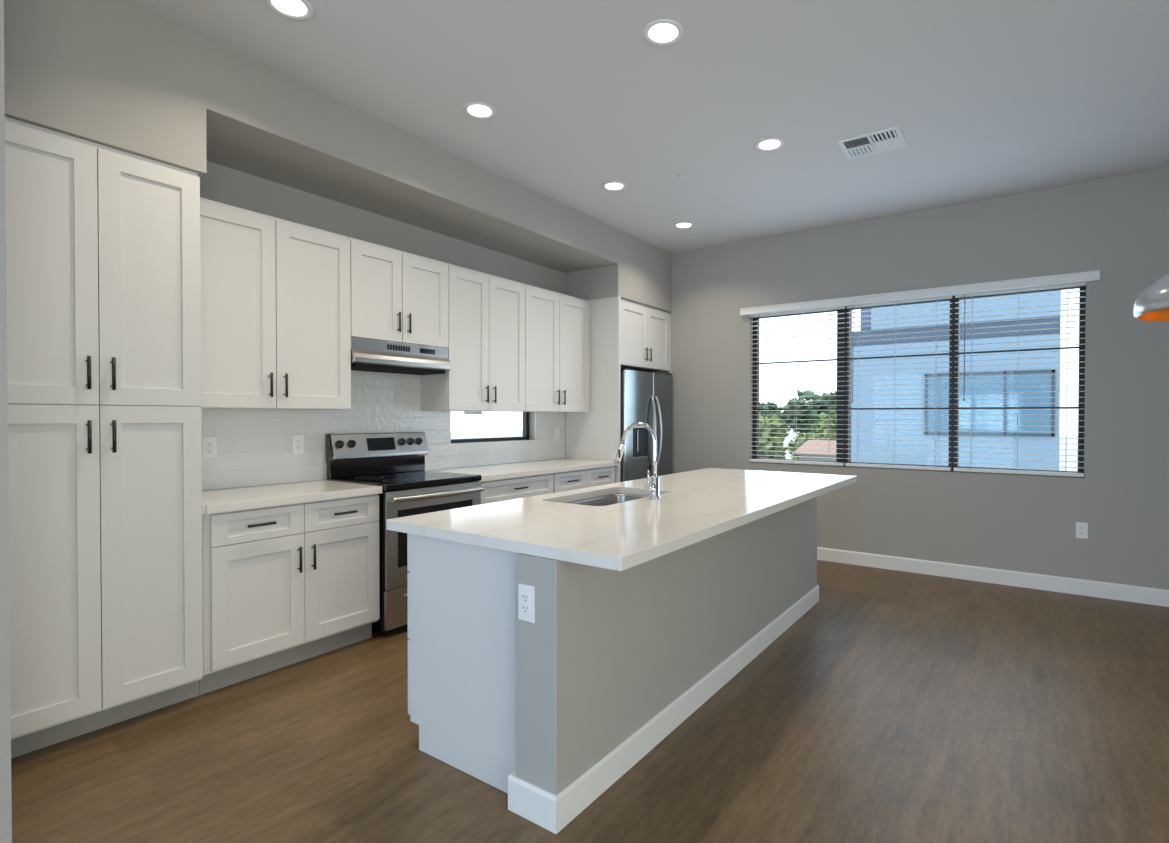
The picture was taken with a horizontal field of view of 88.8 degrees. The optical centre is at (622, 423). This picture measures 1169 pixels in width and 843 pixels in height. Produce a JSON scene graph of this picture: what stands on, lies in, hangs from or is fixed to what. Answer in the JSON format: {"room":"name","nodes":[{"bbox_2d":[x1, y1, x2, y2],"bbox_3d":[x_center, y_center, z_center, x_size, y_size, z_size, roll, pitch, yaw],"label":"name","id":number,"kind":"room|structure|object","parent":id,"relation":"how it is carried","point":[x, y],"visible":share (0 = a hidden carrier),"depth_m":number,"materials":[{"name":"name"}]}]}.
{"room":"kitchen","nodes":[
{"label":"kitchen","id":0,"kind":"room"},
{"bbox_2d":[0,0,11,842],"bbox_3d":[-2.436,-0.237,2.063,1.273,3.082,0.204,1,1,34],"label":"wall","id":1,"kind":"structure","parent":0,"point":[5,695],"depth_m":1.79,"materials":[{"name":"grey paint"}]},
{"bbox_2d":[4,0,671,311],"bbox_3d":[-1.188,-1.493,4.451,0.646,0.620,5.164,1,1,34],"label":"soffit","id":2,"kind":"structure","parent":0,"point":[116,74],"depth_m":3.08,"materials":[{"name":"grey paint"}]},
{"bbox_2d":[200,161,565,490],"bbox_3d":[-2.633,-0.248,3.035,0.159,3.082,9.152,1,1,34],"label":"wall","id":3,"kind":"structure","parent":0,"point":[254,446],"depth_m":4.06,"materials":[{"name":"white tile"}]},
{"bbox_2d":[202,437,216,458],"bbox_3d":[-2.323,0.138,3.348,0.009,0.120,0.072,1,1,34],"label":"wall outlet","id":4,"kind":"object","parent":3,"relation":"attached to","point":[209,444],"visible":1,"depth_m":3.34,"materials":[{"name":"white plastic"}]},
{"bbox_2d":[206,442,212,453],"bbox_3d":[-2.321,0.138,3.346,0.002,0.068,0.036,1,1,34],"label":"receptacle","id":5,"kind":"object","parent":4,"relation":"attached to","point":[209,445],"depth_m":3.34,"materials":[{"name":"grey plastic"}]},
{"bbox_2d":[200,197,350,409],"bbox_3d":[-2.070,-0.624,3.397,0.358,1.080,0.935,1,1,34],"label":"upper cabinet","id":6,"kind":"object","parent":3,"relation":"attached to","point":[276,292],"visible":0.82,"depth_m":3.32,"materials":[{"name":"white paint"}]},
{"bbox_2d":[292,435,303,453],"bbox_3d":[-2.047,0.134,3.756,0.009,0.120,0.072,1,1,34],"label":"wall outlet","id":7,"kind":"object","parent":3,"relation":"attached to","point":[297,440],"visible":1,"depth_m":3.75,"materials":[{"name":"white plastic"}]},
{"bbox_2d":[296,439,300,449],"bbox_3d":[-2.045,0.134,3.755,0.002,0.068,0.036,1,1,34],"label":"receptacle","id":8,"kind":"object","parent":7,"relation":"attached to","point":[298,441],"depth_m":3.75,"materials":[{"name":"grey plastic"}]},
{"bbox_2d":[347,237,447,347],"bbox_3d":[-1.595,-0.857,4.096,0.358,0.627,0.755,1,1,34],"label":"upper cabinet","id":9,"kind":"object","parent":3,"relation":"attached to","point":[398,296],"visible":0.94,"depth_m":3.98,"materials":[{"name":"white paint"}]},
{"bbox_2d":[351,337,450,374],"bbox_3d":[-1.598,-0.450,4.102,0.350,0.184,0.755,1,1,34],"label":"range hood","id":10,"kind":"object","parent":3,"relation":"attached to","point":[369,355],"visible":0.91,"depth_m":3.99,"materials":[{"name":"silver metal"}]},
{"bbox_2d":[421,263,524,411],"bbox_3d":[-1.157,-0.637,4.745,0.358,1.080,0.801,1,1,34],"label":"upper cabinet","id":11,"kind":"object","parent":3,"relation":"attached to","point":[486,348],"visible":0.94,"depth_m":4.60,"materials":[{"name":"white paint"}]},
{"bbox_2d":[451,411,528,442],"bbox_3d":[-1.175,-0.001,5.222,0.065,0.318,0.994,1,1,34],"label":"window","id":12,"kind":"structure","parent":3,"relation":"in","point":[525,414],"depth_m":5.31,"materials":[{"name":"black metal"}]},
{"bbox_2d":[522,283,589,411],"bbox_3d":[-0.677,-0.645,5.454,0.358,1.080,0.909,1,1,34],"label":"upper cabinet","id":13,"kind":"object","parent":3,"relation":"attached to","point":[557,325],"visible":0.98,"depth_m":5.33,"materials":[{"name":"white paint"}]},
{"bbox_2d":[554,427,559,438],"bbox_3d":[-0.641,0.096,5.831,0.009,0.120,0.072,1,1,34],"label":"wall outlet","id":14,"kind":"object","parent":3,"relation":"attached to","point":[556,429],"visible":1,"depth_m":5.83,"materials":[{"name":"white plastic"}]},
{"bbox_2d":[11,560,1168,842],"bbox_3d":[0.417,1.380,1.016,7.500,0.120,9.502,1,1,34],"label":"floor","id":15,"kind":"structure","parent":0,"point":[901,706],"depth_m":2.37,"materials":[{"name":"brown wood"}]},
{"bbox_2d":[5,116,202,758],"bbox_3d":[-2.400,0.068,2.628,0.700,2.458,0.753,1,1,34],"label":"pantry cabinet","id":16,"kind":"object","parent":15,"relation":"on","point":[103,283],"visible":1,"depth_m":2.44,"materials":[{"name":"white paint"}]},
{"bbox_2d":[199,494,379,694],"bbox_3d":[-1.948,0.854,3.339,0.663,0.870,0.915,1,1,34],"label":"base cabinet","id":17,"kind":"object","parent":15,"relation":"on","point":[283,585],"visible":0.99,"depth_m":3.11,"materials":[{"name":"white paint"}]},
{"bbox_2d":[202,480,381,513],"bbox_3d":[-1.956,0.397,3.331,0.638,0.042,0.940,1,1,34],"label":"countertop","id":18,"kind":"structure","parent":17,"relation":"on","point":[251,497],"depth_m":3.24,"materials":[{"name":"white stone"}]},
{"bbox_2d":[326,432,483,635],"bbox_3d":[-1.434,0.674,4.004,0.725,1.216,0.748,1,1,34],"label":"range","id":19,"kind":"object","parent":15,"relation":"on","point":[393,461],"visible":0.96,"depth_m":3.88,"materials":[{"name":"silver metal"}]},
{"bbox_2d":[327,470,481,490],"bbox_3d":[-1.458,0.379,4.018,0.652,0.039,0.748,1,1,34],"label":"cooktop","id":20,"kind":"object","parent":19,"relation":"in","point":[390,480],"depth_m":3.91,"materials":[{"name":"black glass"}]},
{"bbox_2d":[481,473,552,503],"bbox_3d":[-1.034,0.840,4.690,0.663,0.870,0.815,1,1,34],"label":"base cabinet","id":21,"kind":"object","parent":15,"relation":"on","point":[526,486],"visible":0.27,"depth_m":4.50,"materials":[{"name":"white paint"}]},
{"bbox_2d":[429,458,617,481],"bbox_3d":[-0.788,0.379,5.056,0.638,0.042,1.715,1,1,34],"label":"countertop","id":22,"kind":"structure","parent":21,"relation":"on","point":[520,469],"depth_m":4.86,"materials":[{"name":"white stone"}]},
{"bbox_2d":[552,466,614,492],"bbox_3d":[-0.554,0.833,5.397,0.663,0.870,0.890,1,1,34],"label":"base cabinet","id":23,"kind":"object","parent":15,"relation":"on","point":[577,479],"visible":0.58,"depth_m":5.18,"materials":[{"name":"white paint"}]},
{"bbox_2d":[407,494,818,833],"bbox_3d":[0.241,0.858,3.342,0.881,0.870,2.912,1,1,34],"label":"kitchen island","id":24,"kind":"object","parent":15,"relation":"on","point":[549,713],"visible":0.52,"depth_m":2.24,"materials":[{"name":"white paint"}]},
{"bbox_2d":[518,583,534,622],"bbox_3d":[-0.319,0.595,1.970,0.072,0.120,0.009,1,1,34],"label":"wall outlet","id":25,"kind":"object","parent":24,"relation":"attached to","point":[526,593],"visible":1,"depth_m":1.97,"materials":[{"name":"white plastic"}]},
{"bbox_2d":[522,592,529,614],"bbox_3d":[-0.321,0.595,1.968,0.036,0.068,0.002,1,1,34],"label":"receptacle","id":26,"kind":"object","parent":25,"relation":"attached to","point":[525,595],"depth_m":1.97,"materials":[{"name":"white plastic"}]},
{"bbox_2d":[387,468,856,570],"bbox_3d":[0.354,0.401,3.317,1.149,0.042,2.975,1,1,34],"label":"island countertop","id":27,"kind":"structure","parent":24,"relation":"on","point":[694,506],"depth_m":2.48,"materials":[{"name":"white stone"}]},
{"bbox_2d":[569,494,648,505],"bbox_3d":[-0.064,0.528,3.162,0.409,0.205,0.726,1,1,34],"label":"sink","id":28,"kind":"object","parent":27,"relation":"in","point":[606,500],"visible":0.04,"depth_m":3.47,"materials":[{"name":"grey metal"}]},
{"bbox_2d":[614,422,660,498],"bbox_3d":[0.060,0.187,3.087,0.283,0.390,0.102,1,1,34],"label":"faucet","id":29,"kind":"object","parent":27,"relation":"on","point":[652,485],"visible":1,"depth_m":3.04,"materials":[{"name":"silver metal"}]},
{"bbox_2d":[566,296,670,482],"bbox_3d":[-0.012,0.031,6.174,0.679,2.458,1.012,1,1,34],"label":"upper cabinet","id":30,"kind":"object","parent":15,"relation":"on","point":[624,333],"visible":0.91,"depth_m":5.73,"materials":[{"name":"white paint"}]},
{"bbox_2d":[620,368,672,481],"bbox_3d":[0.044,0.367,6.142,0.777,1.787,0.910,1,1,34],"label":"refrigerator","id":31,"kind":"object","parent":15,"relation":"on","point":[646,397],"visible":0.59,"depth_m":5.86,"materials":[{"name":"grey metal"}]},
{"bbox_2d":[122,0,1168,253],"bbox_3d":[0.422,-1.822,0.980,7.500,0.120,9.502,1,1,34],"label":"ceiling","id":32,"kind":"structure","parent":0,"point":[988,99],"depth_m":3.20,"materials":[{"name":"white paint"}]},
{"bbox_2d":[264,0,313,19],"bbox_3d":[-1.419,-1.778,2.533,0.188,0.008,0.188,1,1,34],"label":"recessed light","id":33,"kind":"object","parent":32,"relation":"in","point":[291,9],"visible":1,"depth_m":2.55,"materials":[{"name":"white paint"}]},
{"bbox_2d":[463,102,496,118],"bbox_3d":[-0.818,-1.787,3.406,0.188,0.008,0.188,1,1,34],"label":"recessed light","id":34,"kind":"object","parent":32,"relation":"in","point":[478,110],"visible":1,"depth_m":3.40,"materials":[{"name":"white"}]},
{"bbox_2d":[602,181,626,190],"bbox_3d":[-0.063,-1.798,4.520,0.188,0.008,0.188,1,1,34],"label":"recessed light","id":35,"kind":"object","parent":32,"relation":"in","point":[611,185],"visible":1,"depth_m":4.51,"materials":[{"name":"white"}]},
{"bbox_2d":[643,19,683,45],"bbox_3d":[0.184,-1.777,2.712,0.188,0.008,0.188,1,1,34],"label":"recessed light","id":36,"kind":"object","parent":32,"relation":"in","point":[659,32],"visible":1,"depth_m":2.71,"materials":[{"name":"white"}]},
{"bbox_2d":[678,174,687,178],"bbox_3d":[0.440,-1.794,4.332,0.068,0.010,0.068,1,1,34],"label":"cap","id":37,"kind":"object","parent":32,"relation":"attached to","point":[682,176],"visible":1,"depth_m":4.32,"materials":[{"name":"white paint"}]},
{"bbox_2d":[674,222,693,228],"bbox_3d":[0.559,-1.808,5.439,0.188,0.008,0.188,1,1,34],"label":"recessed light","id":38,"kind":"object","parent":32,"relation":"in","point":[680,225],"visible":1,"depth_m":5.44,"materials":[{"name":"white"}]},
{"bbox_2d":[755,137,784,150],"bbox_3d":[0.944,-1.789,3.823,0.188,0.008,0.188,1,1,34],"label":"recessed light","id":39,"kind":"object","parent":32,"relation":"in","point":[773,143],"visible":1,"depth_m":3.82,"materials":[{"name":"white"}]},
{"bbox_2d":[837,125,907,159],"bbox_3d":[1.596,-1.788,3.803,0.362,0.008,0.312,1,1,34],"label":"ceiling vent","id":40,"kind":"object","parent":32,"relation":"in","point":[891,138],"visible":1,"depth_m":3.79,"materials":[{"name":"white metal"}]},
{"bbox_2d":[1133,272,1168,321],"bbox_3d":[2.393,-1.109,2.320,0.600,1.330,0.600,1,1,34],"label":"pendant lamp","id":41,"kind":"object","parent":32,"relation":"hanging from","point":[1152,304],"visible":1,"depth_m":2.38,"materials":[{"name":"silver metal"}]},
{"bbox_2d":[653,168,1168,589],"bbox_3d":[3.028,-0.260,4.848,7.500,3.082,0.200,1,1,34],"label":"wall","id":42,"kind":"structure","parent":0,"point":[1118,227],"depth_m":4.79,"materials":[{"name":"grey paint"}]},
{"bbox_2d":[752,285,1085,476],"bbox_3d":[2.424,-0.343,5.278,2.646,1.485,0.120,1,1,34],"label":"window","id":43,"kind":"structure","parent":42,"relation":"in","point":[843,412],"depth_m":5.15,"materials":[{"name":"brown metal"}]},
{"bbox_2d":[749,306,844,465],"bbox_3d":[1.644,-0.351,5.675,0.899,1.471,0.070,1,1,34],"label":"window blind","id":44,"kind":"object","parent":43,"relation":"attached to","point":[843,307],"visible":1,"depth_m":5.66,"materials":[{"name":"white plastic"}]},
{"bbox_2d":[845,296,952,470],"bbox_3d":[2.381,-0.344,5.176,0.840,1.471,0.070,1,1,34],"label":"window blind","id":45,"kind":"object","parent":43,"relation":"attached to","point":[857,464],"visible":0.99,"depth_m":5.16,"materials":[{"name":"white plastic"}]},
{"bbox_2d":[954,283,1085,476],"bbox_3d":[3.100,-0.338,4.689,0.854,1.471,0.070,1,1,34],"label":"window blind","id":46,"kind":"object","parent":43,"relation":"attached to","point":[1065,473],"visible":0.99,"depth_m":4.67,"materials":[{"name":"white plastic"}]},
{"bbox_2d":[740,270,1099,315],"bbox_3d":[2.338,-1.094,5.148,2.798,0.071,0.062,1,1,34],"label":"blind valance","id":47,"kind":"object","parent":42,"relation":"attached to","point":[1088,276],"visible":1,"depth_m":4.95,"materials":[{"name":"white"}]},
{"bbox_2d":[817,547,1168,606],"bbox_3d":[3.272,1.226,4.569,6.460,0.117,0.014,1,1,34],"label":"baseboard","id":48,"kind":"structure","parent":42,"relation":"attached to","point":[1137,594],"depth_m":4.72,"materials":[{"name":"white paint"}]},
{"bbox_2d":[1076,522,1087,538],"bbox_3d":[3.437,0.802,4.456,0.072,0.120,0.009,1,1,34],"label":"wall outlet","id":49,"kind":"object","parent":42,"relation":"attached to","point":[1081,528],"visible":1,"depth_m":4.45,"materials":[{"name":"white plastic"}]},
{"bbox_2d":[1079,526,1084,534],"bbox_3d":[3.435,0.802,4.454,0.036,0.068,0.002,1,1,34],"label":"receptacle","id":50,"kind":"object","parent":49,"relation":"attached to","point":[1081,528],"depth_m":4.45,"materials":[{"name":"grey plastic"}]},
{"label":"outside","id":51,"kind":"structure","parent":0,"visible":0},
{"bbox_2d":[451,430,1077,470],"bbox_3d":[60.370,4.442,96.018,320.000,0.200,213.500,1,1,34],"label":"ground","id":52,"kind":"structure","parent":51,"point":[1071,444],"depth_m":143.63,"materials":[{"name":"grey"}]},
{"bbox_2d":[759,402,789,456],"bbox_3d":[7.847,1.669,35.923,4.212,6.556,3.677,0,1,25],"label":"tree","id":53,"kind":"object","parent":52,"relation":"on","point":[769,405],"visible":0.06,"depth_m":34.59,"materials":[{"name":"green plant"}]},
{"bbox_2d":[759,411,790,458],"bbox_3d":[4.507,2.151,21.795,3.922,5.901,3.680,1,1,34],"label":"tree","id":54,"kind":"object","parent":52,"relation":"on","point":[762,423],"visible":0.08,"depth_m":20.09,"materials":[{"name":"green plant"}]},
{"bbox_2d":[782,389,836,437],"bbox_3d":[13.105,1.371,37.252,6.610,7.136,7.003,1,1,34],"label":"tree","id":55,"kind":"object","parent":52,"relation":"on","point":[802,427],"visible":0.22,"depth_m":35.92,"materials":[{"name":"green plant"}]},
{"bbox_2d":[787,410,836,459],"bbox_3d":[10.324,2.167,28.809,4.807,5.730,4.799,1,1,34],"label":"tree","id":56,"kind":"object","parent":52,"relation":"on","point":[823,433],"visible":0.08,"depth_m":28.47,"materials":[{"name":"green plant"}]},
{"bbox_2d":[792,440,835,460],"bbox_3d":[8.786,2.881,23.383,3.000,4.400,4.200,1,1,34],"label":"house","id":57,"kind":"structure","parent":52,"relation":"on","point":[809,443],"depth_m":22.53,"materials":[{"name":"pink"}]},
{"bbox_2d":[851,290,1060,470],"bbox_3d":[8.924,-1.083,15.730,3.950,12.500,8.050,1,1,34],"label":"apartment building","id":58,"kind":"structure","parent":52,"relation":"on","point":[881,422],"depth_m":12.22,"materials":[{"name":"blue paint"}]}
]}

